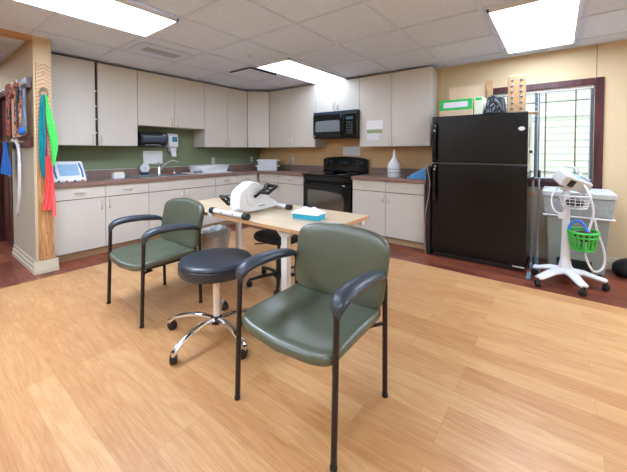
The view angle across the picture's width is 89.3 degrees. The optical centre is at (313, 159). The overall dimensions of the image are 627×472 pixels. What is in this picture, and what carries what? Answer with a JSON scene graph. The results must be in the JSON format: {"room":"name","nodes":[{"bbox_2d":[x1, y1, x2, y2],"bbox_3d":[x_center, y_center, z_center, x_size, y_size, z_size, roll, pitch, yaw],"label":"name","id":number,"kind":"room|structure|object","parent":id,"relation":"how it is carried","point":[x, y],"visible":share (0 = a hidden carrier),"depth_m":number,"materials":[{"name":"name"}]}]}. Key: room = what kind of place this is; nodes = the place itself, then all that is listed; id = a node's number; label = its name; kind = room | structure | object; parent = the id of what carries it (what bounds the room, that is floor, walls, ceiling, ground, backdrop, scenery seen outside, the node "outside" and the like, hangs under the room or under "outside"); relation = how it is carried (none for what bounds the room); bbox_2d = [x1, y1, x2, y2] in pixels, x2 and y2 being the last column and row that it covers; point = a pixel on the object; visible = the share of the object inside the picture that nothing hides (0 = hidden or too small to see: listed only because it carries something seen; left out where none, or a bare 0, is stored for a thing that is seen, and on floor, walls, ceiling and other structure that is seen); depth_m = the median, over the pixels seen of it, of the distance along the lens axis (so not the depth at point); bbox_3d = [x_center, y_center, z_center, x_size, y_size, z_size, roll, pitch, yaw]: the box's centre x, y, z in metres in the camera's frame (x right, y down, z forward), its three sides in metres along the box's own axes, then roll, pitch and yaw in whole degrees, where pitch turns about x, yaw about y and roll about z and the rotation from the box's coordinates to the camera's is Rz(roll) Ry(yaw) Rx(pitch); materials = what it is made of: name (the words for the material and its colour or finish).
{"room":"occupational therapy room","nodes":[
{"label":"occupational therapy room","id":0,"kind":"room"},
{"bbox_2d":[0,36,54,261],"bbox_3d":[-4.539,-0.114,4.633,4.370,2.537,0.148,1,2,38],"label":"wall partition","id":1,"kind":"structure","parent":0,"point":[20,64],"depth_m":3.33,"materials":[{"name":"beige paint"}]},
{"bbox_2d":[0,89,13,250],"bbox_3d":[-4.032,0.135,4.240,0.960,2.060,0.163,1,2,38],"label":"door","id":2,"kind":"structure","parent":1,"relation":"in","point":[6,181],"depth_m":4.34,"materials":[{"name":"brown wood"}]},
{"bbox_2d":[0,77,31,97],"bbox_3d":[-3.321,-0.788,3.510,1.010,0.110,0.119,1,2,38],"label":"coat rack","id":3,"kind":"object","parent":1,"relation":"attached to","point":[26,83],"visible":0.66,"depth_m":3.26,"materials":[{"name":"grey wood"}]},
{"bbox_2d":[5,84,11,135],"bbox_3d":[-3.274,-0.527,3.405,0.270,0.545,0.028,1,2,38],"label":"belt","id":4,"kind":"object","parent":3,"relation":"hanging from","point":[7,86],"visible":1,"depth_m":3.40,"materials":[{"name":"fabric"}]},
{"bbox_2d":[13,81,20,136],"bbox_3d":[-3.070,-0.514,3.288,0.275,0.565,0.028,1,2,38],"label":"belt","id":5,"kind":"object","parent":3,"relation":"hanging from","point":[16,133],"visible":0.63,"depth_m":3.31,"materials":[{"name":"fabric"}]},
{"bbox_2d":[15,86,19,128],"bbox_3d":[-3.012,-0.526,3.229,0.051,0.430,0.028,1,2,38],"label":"belt","id":6,"kind":"object","parent":3,"relation":"hanging from","point":[16,87],"visible":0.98,"depth_m":3.22,"materials":[{"name":"black fabric"}]},
{"bbox_2d":[21,88,26,132],"bbox_3d":[-2.939,-0.490,3.219,0.105,0.440,0.028,1,2,38],"label":"brace","id":7,"kind":"object","parent":3,"relation":"hanging from","point":[24,116],"visible":1,"depth_m":3.21,"materials":[{"name":"fabric"}]},
{"bbox_2d":[1,136,32,146],"bbox_3d":[-3.317,-0.188,3.522,1.000,0.110,0.119,1,2,38],"label":"coat rack","id":8,"kind":"object","parent":1,"relation":"attached to","point":[25,141],"visible":0.84,"depth_m":3.34,"materials":[{"name":"brown wood"}]},
{"bbox_2d":[1,142,11,174],"bbox_3d":[-3.555,-0.009,3.660,0.440,0.375,0.028,1,2,38],"label":"cloth","id":9,"kind":"object","parent":8,"relation":"hanging from","point":[5,165],"visible":0.98,"depth_m":3.62,"materials":[{"name":"blue fabric"}]},
{"bbox_2d":[11,139,21,216],"bbox_3d":[-3.187,0.214,3.397,0.310,0.856,0.064,1,2,41],"label":"hose","id":10,"kind":"object","parent":8,"relation":"hanging from","point":[16,142],"visible":0.95,"depth_m":3.33,"materials":[{"name":"plastic"}]},
{"bbox_2d":[18,127,24,134],"bbox_3d":[-2.959,-0.285,3.214,0.078,0.080,0.056,1,2,38],"label":"ball","id":11,"kind":"object","parent":8,"relation":"on","point":[21,131],"visible":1,"depth_m":3.19,"materials":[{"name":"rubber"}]},
{"bbox_2d":[12,147,36,261],"bbox_3d":[-3.274,0.466,3.578,1.050,1.190,0.006,1,2,38],"label":"wall panel","id":12,"kind":"object","parent":1,"relation":"attached to","point":[25,223],"depth_m":3.49,"materials":[{"name":"beige paint"}]},
{"bbox_2d":[12,244,58,275],"bbox_3d":[-3.208,1.115,3.638,1.070,0.130,0.205,1,2,38],"label":"baseboard","id":13,"kind":"structure","parent":1,"relation":"attached to","point":[45,266],"depth_m":3.36,"materials":[{"name":"beige paint"}]},
{"bbox_2d":[35,63,53,260],"bbox_3d":[-2.791,0.033,3.296,0.036,2.030,0.123,1,2,38],"label":"plywood board","id":14,"kind":"object","parent":1,"relation":"attached to","point":[42,71],"visible":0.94,"depth_m":3.29,"materials":[{"name":"brown wood"}]},
{"bbox_2d":[39,87,47,99],"bbox_3d":[-2.781,-0.671,3.266,0.028,0.133,0.077,1,2,38],"label":"hook","id":15,"kind":"object","parent":14,"relation":"attached to","point":[45,89],"visible":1,"depth_m":3.26,"materials":[{"name":"silver metal"}]},
{"bbox_2d":[38,94,45,176],"bbox_3d":[-2.780,-0.236,3.248,0.027,0.850,0.060,1,2,38],"label":"band","id":16,"kind":"object","parent":15,"relation":"hanging from","point":[42,122],"visible":1,"depth_m":3.25,"materials":[{"name":"teal rubber"}]},
{"bbox_2d":[42,156,52,209],"bbox_3d":[-2.758,0.248,3.282,0.027,0.560,0.091,1,2,38],"label":"band","id":17,"kind":"object","parent":16,"relation":"hanging from","point":[48,196],"visible":1,"depth_m":3.29,"materials":[{"name":"red rubber"}]},
{"bbox_2d":[51,163,56,216],"bbox_3d":[-2.741,0.322,3.329,0.011,0.570,0.059,1,2,38],"label":"band","id":18,"kind":"object","parent":17,"relation":"hanging from","point":[54,214],"visible":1,"depth_m":3.34,"materials":[{"name":"red rubber"}]},
{"bbox_2d":[45,103,47,155],"bbox_3d":[-2.770,-0.297,3.276,0.012,0.730,0.032,1,2,38],"label":"band","id":19,"kind":"object","parent":15,"relation":"hanging from","point":[46,153],"visible":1,"depth_m":3.28,"materials":[{"name":"rubber"}]},
{"bbox_2d":[45,95,57,165],"bbox_3d":[-2.724,-0.297,3.299,0.027,0.730,0.099,1,2,38],"label":"band","id":20,"kind":"object","parent":15,"relation":"hanging from","point":[52,133],"visible":1,"depth_m":3.30,"materials":[{"name":"green rubber"}]},
{"bbox_2d":[56,127,258,169],"bbox_3d":[-2.283,-0.131,5.347,0.120,2.537,3.870,1,2,38],"label":"wall","id":21,"kind":"structure","parent":0,"point":[91,157],"depth_m":5.01,"materials":[{"name":"green paint"}]},
{"bbox_2d":[51,54,137,145],"bbox_3d":[-2.904,-0.705,4.121,0.366,1.063,1.043,1,2,38],"label":"upper cabinet","id":22,"kind":"object","parent":21,"relation":"attached to","point":[94,104],"visible":0.84,"depth_m":4.02,"materials":[{"name":"laminate"}]},
{"bbox_2d":[135,131,166,146],"bbox_3d":[-2.467,-0.303,4.832,0.207,0.233,0.395,1,2,38],"label":"dispenser","id":23,"kind":"object","parent":21,"relation":"attached to","point":[145,139],"visible":0.97,"depth_m":4.75,"materials":[{"name":"black plastic"}]},
{"bbox_2d":[143,151,162,163],"bbox_3d":[-2.507,-0.028,4.955,0.003,0.200,0.299,1,2,38],"label":"notice sheet","id":24,"kind":"object","parent":21,"relation":"attached to","point":[149,157],"visible":1,"depth_m":4.95,"materials":[{"name":"paper"}]},
{"bbox_2d":[137,70,204,129],"bbox_3d":[-2.260,-0.873,4.956,0.366,0.768,1.066,1,2,38],"label":"upper cabinet","id":25,"kind":"object","parent":21,"relation":"attached to","point":[163,101],"visible":0.97,"depth_m":4.81,"materials":[{"name":"laminate"}]},
{"bbox_2d":[165,133,177,156],"bbox_3d":[-2.288,-0.228,5.127,0.134,0.378,0.170,1,2,38],"label":"soap dispenser","id":26,"kind":"object","parent":21,"relation":"attached to","point":[172,139],"visible":0.97,"depth_m":5.09,"materials":[{"name":"white plastic"}]},
{"bbox_2d":[84,164,323,177],"bbox_3d":[-1.577,0.194,4.762,1.716,0.105,3.646,1,2,38],"label":"backsplash","id":27,"kind":"structure","parent":21,"relation":"attached to","point":[128,172],"depth_m":5.19,"materials":[{"name":"brown laminate"}]},
{"bbox_2d":[194,83,246,147],"bbox_3d":[-1.655,-0.745,5.746,0.366,1.063,0.910,1,2,38],"label":"upper cabinet","id":28,"kind":"object","parent":21,"relation":"attached to","point":[225,108],"visible":0.96,"depth_m":5.59,"materials":[{"name":"laminate"}]},
{"bbox_2d":[0,223,626,471],"bbox_3d":[-1.851,1.244,2.066,11.800,0.050,8.300,1,2,38],"label":"floor","id":29,"kind":"structure","parent":0,"point":[485,375],"depth_m":1.76,"materials":[{"name":"brown wood"}]},
{"bbox_2d":[54,181,148,262],"bbox_3d":[-2.789,0.738,4.080,0.641,0.862,1.050,1,2,38],"label":"base cabinet","id":30,"kind":"object","parent":29,"relation":"on","point":[82,220],"visible":0.71,"depth_m":3.83,"materials":[{"name":"laminate"}]},
{"bbox_2d":[107,198,204,328],"bbox_3d":[-1.313,0.781,2.662,0.691,0.847,0.605,1,2,38],"label":"armchair","id":31,"kind":"object","parent":29,"relation":"on","point":[180,229],"visible":0.98,"depth_m":2.64,"materials":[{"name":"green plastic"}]},
{"bbox_2d":[147,177,215,240],"bbox_3d":[-2.143,0.717,4.921,0.641,0.862,1.067,1,2,38],"label":"base cabinet","id":32,"kind":"object","parent":29,"relation":"on","point":[160,192],"visible":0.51,"depth_m":4.64,"materials":[{"name":"laminate"}]},
{"bbox_2d":[167,247,251,364],"bbox_3d":[-0.665,0.942,2.168,0.708,0.549,0.711,1,2,38],"label":"stool","id":33,"kind":"object","parent":29,"relation":"on","point":[215,266],"visible":0.84,"depth_m":2.07,"materials":[{"name":"black leather"}]},
{"bbox_2d":[197,224,230,250],"bbox_3d":[-1.150,0.979,3.564,0.260,0.406,0.381,1,2,38],"label":"trash can","id":34,"kind":"object","parent":29,"relation":"on","point":[213,236],"visible":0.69,"depth_m":3.52,"materials":[{"name":"silver metal"}]},
{"bbox_2d":[213,173,259,225],"bbox_3d":[-1.358,0.692,5.943,0.641,0.862,1.509,1,2,38],"label":"base cabinet","id":35,"kind":"object","parent":29,"relation":"on","point":[225,185],"visible":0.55,"depth_m":5.39,"materials":[{"name":"laminate"}]},
{"bbox_2d":[54,163,323,187],"bbox_3d":[-1.577,0.212,4.763,1.716,0.156,3.646,1,2,38],"label":"countertop","id":36,"kind":"structure","parent":35,"relation":"on","point":[100,176],"depth_m":4.93,"materials":[{"name":"brown laminate"}]},
{"bbox_2d":[53,161,86,183],"bbox_3d":[-2.927,0.148,3.792,0.398,0.245,0.388,1,2,38],"label":"console","id":37,"kind":"object","parent":36,"relation":"on","point":[63,171],"visible":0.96,"depth_m":3.69,"materials":[{"name":"white plastic"}]},
{"bbox_2d":[112,172,124,178],"bbox_3d":[-2.622,0.215,4.257,0.070,0.088,0.135,1,2,38],"label":"card stand","id":38,"kind":"object","parent":36,"relation":"on","point":[115,175],"visible":0.96,"depth_m":4.23,"materials":[{"name":"white plastic"}]},
{"bbox_2d":[139,163,149,174],"bbox_3d":[-2.553,0.156,4.792,0.070,0.180,0.140,1,2,38],"label":"timer","id":39,"kind":"object","parent":36,"relation":"on","point":[144,168],"visible":0.9,"depth_m":4.78,"materials":[{"name":"white plastic"}]},
{"bbox_2d":[126,173,192,177],"bbox_3d":[-2.272,0.329,4.707,0.470,0.177,0.770,1,2,38],"label":"sink","id":40,"kind":"object","parent":36,"relation":"in","point":[176,174],"visible":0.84,"depth_m":4.70,"materials":[{"name":"metal"}]},
{"bbox_2d":[157,160,179,174],"bbox_3d":[-2.266,0.122,4.964,0.340,0.223,0.060,-1,2,-40],"label":"faucet","id":41,"kind":"object","parent":36,"relation":"on","point":[178,162],"visible":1,"depth_m":4.89,"materials":[{"name":"silver metal"}]},
{"bbox_2d":[182,164,232,173],"bbox_3d":[-1.784,0.166,5.362,0.440,0.132,0.690,1,2,38],"label":"dish drainer","id":42,"kind":"object","parent":36,"relation":"on","point":[208,168],"visible":0.99,"depth_m":5.23,"materials":[{"name":"white plastic"}]},
{"bbox_2d":[255,159,279,170],"bbox_3d":[-0.875,0.111,6.066,0.460,0.206,0.276,0,1,0],"label":"tub","id":43,"kind":"object","parent":36,"relation":"on","point":[259,167],"depth_m":5.94,"materials":[{"name":"white plastic"}]},
{"bbox_2d":[246,228,297,294],"bbox_3d":[-0.330,0.947,3.085,0.592,0.493,0.580,1,2,38],"label":"stool","id":44,"kind":"object","parent":29,"relation":"on","point":[266,236],"visible":0.72,"depth_m":2.97,"materials":[{"name":"black fabric"}]},
{"bbox_2d":[187,196,368,290],"bbox_3d":[-0.495,0.828,2.878,1.832,0.742,0.747,1,2,38],"label":"table","id":45,"kind":"object","parent":29,"relation":"on","point":[282,220],"visible":0.3,"depth_m":2.49,"materials":[{"name":"laminate"}]},
{"bbox_2d":[209,181,292,220],"bbox_3d":[-0.527,0.325,2.758,0.470,0.268,0.572,1,2,38],"label":"pedal exerciser","id":46,"kind":"object","parent":45,"relation":"on","point":[249,196],"visible":1,"depth_m":2.64,"materials":[{"name":"white plastic"}]},
{"bbox_2d":[291,206,326,220],"bbox_3d":[-0.036,0.417,2.480,0.240,0.098,0.150,1,2,30],"label":"packet","id":47,"kind":"object","parent":45,"relation":"on","point":[305,213],"visible":1,"depth_m":2.43,"materials":[{"name":"blue plastic"}]},
{"bbox_2d":[260,174,304,205],"bbox_3d":[-0.410,0.696,5.773,1.075,0.862,0.641,1,2,38],"label":"base cabinet","id":48,"kind":"object","parent":29,"relation":"on","point":[289,190],"visible":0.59,"depth_m":5.45,"materials":[{"name":"laminate"}]},
{"bbox_2d":[234,222,389,471],"bbox_3d":[0.004,0.806,1.645,0.691,0.847,0.605,1,2,38],"label":"armchair","id":49,"kind":"object","parent":29,"relation":"on","point":[338,293],"visible":1,"depth_m":1.62,"materials":[{"name":"green leather"}]},
{"bbox_2d":[302,157,369,212],"bbox_3d":[0.351,0.543,5.121,0.908,1.160,0.686,1,2,38],"label":"range","id":50,"kind":"object","parent":29,"relation":"on","point":[331,188],"visible":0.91,"depth_m":4.97,"materials":[{"name":"black metal"}]},
{"bbox_2d":[302,171,369,177],"bbox_3d":[0.366,0.244,5.134,0.908,0.027,0.635,1,2,38],"label":"cooktop","id":51,"kind":"object","parent":50,"relation":"in","point":[324,174],"depth_m":5.07,"materials":[{"name":"black glass"}]},
{"bbox_2d":[352,179,425,248],"bbox_3d":[1.162,0.726,4.566,1.050,0.862,0.641,1,2,38],"label":"base cabinet","id":52,"kind":"object","parent":29,"relation":"on","point":[395,210],"visible":0.74,"depth_m":4.28,"materials":[{"name":"laminate"}]},
{"bbox_2d":[351,167,425,183],"bbox_3d":[1.175,0.221,4.544,1.088,0.148,0.639,1,2,38],"label":"countertop","id":53,"kind":"structure","parent":52,"relation":"on","point":[377,174],"depth_m":4.57,"materials":[{"name":"brown laminate"}]},
{"bbox_2d":[388,149,400,176],"bbox_3d":[1.145,0.057,4.503,0.182,0.392,0.182,1,2,38],"label":"bottle","id":54,"kind":"object","parent":53,"relation":"on","point":[394,168],"visible":0.98,"depth_m":4.44,"materials":[{"name":"plastic"}]},
{"bbox_2d":[407,168,425,179],"bbox_3d":[1.475,0.172,4.290,0.275,0.170,0.400,1,2,38],"label":"tray","id":55,"kind":"object","parent":53,"relation":"on","point":[421,174],"visible":0.44,"depth_m":4.12,"materials":[{"name":"plastic"}]},
{"bbox_2d":[425,166,432,253],"bbox_3d":[1.603,0.627,4.158,0.070,1.080,0.650,1,2,38],"label":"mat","id":56,"kind":"object","parent":29,"relation":"on","point":[428,219],"visible":0.4,"depth_m":3.90,"materials":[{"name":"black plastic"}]},
{"bbox_2d":[431,111,530,271],"bbox_3d":[2.006,0.334,3.807,0.965,1.683,0.746,1,2,38],"label":"refrigerator","id":57,"kind":"object","parent":29,"relation":"on","point":[481,178],"visible":0.99,"depth_m":3.53,"materials":[{"name":"black metal"}]},
{"bbox_2d":[424,163,429,253],"bbox_3d":[1.392,0.610,3.880,0.017,1.116,0.082,-1,2,-35],"label":"power cord","id":58,"kind":"object","parent":57,"relation":"hanging from","point":[426,163],"visible":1,"depth_m":3.88,"materials":[{"name":"plastic"}]},
{"bbox_2d":[439,98,473,116],"bbox_3d":[1.754,-0.609,3.851,0.370,0.200,0.244,1,2,38],"label":"cardboard box","id":59,"kind":"object","parent":57,"relation":"on","point":[456,107],"visible":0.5,"depth_m":3.75,"materials":[{"name":"green cardboard"}]},
{"bbox_2d":[449,84,486,99],"bbox_3d":[1.972,-0.724,4.075,0.440,0.420,0.020,1,2,38],"label":"panel board","id":60,"kind":"object","parent":57,"relation":"on","point":[473,91],"visible":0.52,"depth_m":4.06,"materials":[{"name":"cardboard"}]},
{"bbox_2d":[474,96,485,113],"bbox_3d":[1.952,-0.611,3.714,0.090,0.210,0.222,1,2,38],"label":"box","id":61,"kind":"object","parent":57,"relation":"on","point":[479,102],"visible":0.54,"depth_m":3.63,"materials":[{"name":"white cardboard"}]},
{"bbox_2d":[487,80,492,98],"bbox_3d":[2.161,-0.735,3.885,0.060,0.450,0.030,1,2,38],"label":"wooden board","id":62,"kind":"object","parent":57,"relation":"on","point":[489,83],"visible":0.48,"depth_m":3.87,"materials":[{"name":"brown wood"}]},
{"bbox_2d":[483,95,506,113],"bbox_3d":[2.045,-0.609,3.564,0.219,0.215,0.195,1,2,38],"label":"patterned bag","id":63,"kind":"object","parent":57,"relation":"on","point":[494,104],"visible":0.82,"depth_m":3.50,"materials":[{"name":"fabric"}]},
{"bbox_2d":[507,74,525,111],"bbox_3d":[2.174,-0.698,3.393,0.166,0.400,0.040,1,2,38],"label":"pegboard panel","id":64,"kind":"object","parent":57,"relation":"on","point":[516,83],"visible":0.91,"depth_m":3.39,"materials":[{"name":"brown wood"}]},
{"bbox_2d":[527,114,532,171],"bbox_3d":[2.412,-0.177,3.511,0.030,0.620,0.560,1,2,38],"label":"papers","id":65,"kind":"object","parent":57,"relation":"attached to","point":[530,151],"visible":1,"depth_m":3.48,"materials":[{"name":"white paper"}]},
{"bbox_2d":[526,272,531,280],"bbox_3d":[2.163,1.176,3.187,0.040,0.030,0.190,1,2,38],"label":"dustpan","id":66,"kind":"object","parent":29,"relation":"on","point":[528,275],"visible":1,"depth_m":3.14,"materials":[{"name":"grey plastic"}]},
{"bbox_2d":[529,177,533,268],"bbox_3d":[2.392,0.690,3.474,0.026,0.987,0.184,1,2,38],"label":"mop","id":67,"kind":"object","parent":29,"relation":"on","point":[532,192],"visible":1,"depth_m":3.48,"materials":[{"name":"metal"}]},
{"bbox_2d":[532,170,540,271],"bbox_3d":[2.420,0.654,3.428,0.070,1.061,0.226,1,2,38],"label":"mop","id":68,"kind":"object","parent":29,"relation":"on","point":[539,171],"visible":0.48,"depth_m":3.44,"materials":[{"name":"metal"}]},
{"bbox_2d":[531,163,609,296],"bbox_3d":[2.439,0.619,3.025,0.598,1.151,0.576,1,2,38],"label":"cart","id":69,"kind":"object","parent":29,"relation":"on","point":[569,181],"visible":0.99,"depth_m":2.96,"materials":[{"name":"white plastic"}]},
{"bbox_2d":[559,193,591,209],"bbox_3d":[2.433,0.396,2.953,0.240,0.127,0.240,1,2,38],"label":"wire basket","id":70,"kind":"object","parent":69,"relation":"on","point":[568,203],"depth_m":2.92,"materials":[{"name":"white metal"}]},
{"bbox_2d":[566,219,599,252],"bbox_3d":[2.450,0.686,2.884,0.234,0.274,0.288,1,2,38],"label":"basket","id":71,"kind":"object","parent":69,"relation":"hanging from","point":[591,239],"visible":0.98,"depth_m":2.83,"materials":[{"name":"green plastic"}]},
{"bbox_2d":[542,186,617,276],"bbox_3d":[2.766,0.754,3.344,0.577,0.865,0.509,1,2,38],"label":"trash bin","id":72,"kind":"object","parent":29,"relation":"on","point":[604,200],"visible":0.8,"depth_m":3.18,"materials":[{"name":"grey plastic"}]},
{"bbox_2d":[612,258,626,277],"bbox_3d":[3.241,1.103,3.160,0.390,0.177,0.256,1,2,38],"label":"shoulder bag","id":73,"kind":"object","parent":29,"relation":"on","point":[619,267],"visible":1,"depth_m":3.19,"materials":[{"name":"black fabric"}]},
{"bbox_2d":[0,0,626,91],"bbox_3d":[-1.806,-1.258,2.064,11.800,0.083,8.450,1,2,38],"label":"ceiling","id":74,"kind":"structure","parent":0,"point":[374,37],"depth_m":3.25,"materials":[{"name":"tile"}]},
{"bbox_2d":[13,0,178,36],"bbox_3d":[-1.855,-1.215,2.431,0.609,0.034,1.390,1,2,38],"label":"recessed light","id":75,"kind":"object","parent":74,"relation":"in","point":[123,15],"visible":1,"depth_m":2.64,"materials":[{"name":"white plastic"}]},
{"bbox_2d":[127,42,193,60],"bbox_3d":[-1.794,-1.254,3.739,0.400,0.014,0.600,1,2,38],"label":"ceiling vent","id":76,"kind":"object","parent":74,"relation":"in","point":[143,47],"visible":1,"depth_m":3.69,"materials":[{"name":"white metal"}]},
{"bbox_2d":[229,67,276,79],"bbox_3d":[-0.898,-1.272,4.740,0.470,0.034,0.540,1,2,38],"label":"tile","id":77,"kind":"object","parent":74,"relation":"in","point":[252,73],"visible":1,"depth_m":4.70,"materials":[{"name":"tile"}]},
{"bbox_2d":[255,57,346,84],"bbox_3d":[-0.127,-1.270,4.679,0.609,0.034,1.390,1,2,38],"label":"recessed light","id":78,"kind":"object","parent":74,"relation":"in","point":[289,67],"visible":1,"depth_m":4.57,"materials":[{"name":"white plastic"}]},
{"bbox_2d":[487,0,581,53],"bbox_3d":[2.090,-1.229,2.977,0.609,0.034,1.390,1,2,38],"label":"recessed light","id":79,"kind":"object","parent":74,"relation":"in","point":[526,25],"visible":1,"depth_m":2.85,"materials":[{"name":"white plastic"}]},
{"bbox_2d":[259,40,626,258],"bbox_3d":[2.150,-0.105,4.288,8.200,2.537,0.150,1,2,38],"label":"wall","id":80,"kind":"structure","parent":0,"point":[575,63],"depth_m":3.71,"materials":[{"name":"beige paint"}]},
{"bbox_2d":[244,91,269,147],"bbox_3d":[-1.081,-0.758,6.270,0.638,1.063,0.614,1,2,38],"label":"upper cabinet","id":81,"kind":"object","parent":80,"relation":"attached to","point":[258,118],"visible":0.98,"depth_m":6.03,"materials":[{"name":"laminate"}]},
{"bbox_2d":[269,85,325,147],"bbox_3d":[-0.319,-0.747,5.841,1.088,1.063,0.366,1,2,38],"label":"upper cabinet","id":82,"kind":"object","parent":80,"relation":"attached to","point":[291,110],"visible":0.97,"depth_m":5.69,"materials":[{"name":"laminate"}]},
{"bbox_2d":[316,78,359,112],"bbox_3d":[0.459,-1.020,5.256,0.842,0.489,0.336,1,2,38],"label":"upper cabinet","id":83,"kind":"object","parent":80,"relation":"attached to","point":[344,94],"visible":0.79,"depth_m":5.12,"materials":[{"name":"laminate"}]},
{"bbox_2d":[313,109,359,139],"bbox_3d":[0.424,-0.552,5.216,0.828,0.436,0.455,1,2,38],"label":"microwave","id":84,"kind":"object","parent":83,"relation":"attached to","point":[344,124],"visible":0.98,"depth_m":5.05,"materials":[{"name":"black plastic"}]},
{"bbox_2d":[343,147,359,155],"bbox_3d":[0.638,-0.133,5.351,0.333,0.150,0.003,1,2,38],"label":"notice sheet","id":85,"kind":"object","parent":80,"relation":"attached to","point":[347,151],"visible":0.93,"depth_m":5.35,"materials":[{"name":"white paper"}]},
{"bbox_2d":[371,167,421,175],"bbox_3d":[1.364,0.194,4.789,1.088,0.105,0.020,1,2,38],"label":"backsplash","id":86,"kind":"structure","parent":80,"relation":"attached to","point":[374,170],"depth_m":4.94,"materials":[{"name":"brown laminate"}]},
{"bbox_2d":[360,66,437,146],"bbox_3d":[1.221,-0.719,4.677,1.073,1.063,0.336,1,2,38],"label":"upper cabinet","id":87,"kind":"object","parent":80,"relation":"attached to","point":[405,101],"visible":0.98,"depth_m":4.50,"materials":[{"name":"laminate"}]},
{"bbox_2d":[366,120,382,139],"bbox_3d":[0.913,-0.433,4.747,0.270,0.290,0.004,1,2,38],"label":"calendar","id":88,"kind":"object","parent":87,"relation":"attached to","point":[374,127],"visible":1,"depth_m":4.75,"materials":[{"name":"paper"}]},
{"bbox_2d":[486,77,604,188],"bbox_3d":[2.619,-0.284,3.872,1.356,1.226,0.170,1,2,38],"label":"window","id":89,"kind":"structure","parent":80,"relation":"in","point":[597,113],"depth_m":3.54,"materials":[{"name":"brown wood"}]},
{"bbox_2d":[486,85,593,179],"bbox_3d":[2.619,-0.297,3.872,1.195,1.052,0.036,1,2,38],"label":"window blind","id":90,"kind":"object","parent":89,"relation":"attached to","point":[590,87],"visible":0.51,"depth_m":3.67,"materials":[{"name":"white plastic"}]},
{"bbox_2d":[529,246,619,269],"bbox_3d":[3.978,1.135,2.800,3.450,0.130,0.030,1,2,38],"label":"baseboard","id":91,"kind":"structure","parent":80,"relation":"attached to","point":[542,251],"depth_m":3.74,"materials":[{"name":"beige paint"}]},
{"bbox_3d":[6.380,1.349,9.997,20.000,0.050,13.700,1,2,38],"label":"lawn","id":92,"kind":"structure","parent":0,"visible":0},
{"bbox_2d":[504,89,589,178],"bbox_3d":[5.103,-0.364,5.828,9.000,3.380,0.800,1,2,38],"label":"house","id":93,"kind":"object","parent":92,"relation":"on","point":[562,132],"visible":0.02,"depth_m":6.14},
{"bbox_3d":[-4.818,-0.019,0.783,0.120,2.537,2.700,1,2,38],"label":"wall opening","id":94,"kind":"structure","parent":0,"visible":0},
{"bbox_2d":[0,28,31,41],"bbox_3d":[-3.450,-1.240,2.539,0.135,0.082,1.800,1,2,38],"label":"trim","id":95,"kind":"structure","parent":94,"relation":"attached to","point":[3,32],"depth_m":3.14,"materials":[{"name":"brown wood"}]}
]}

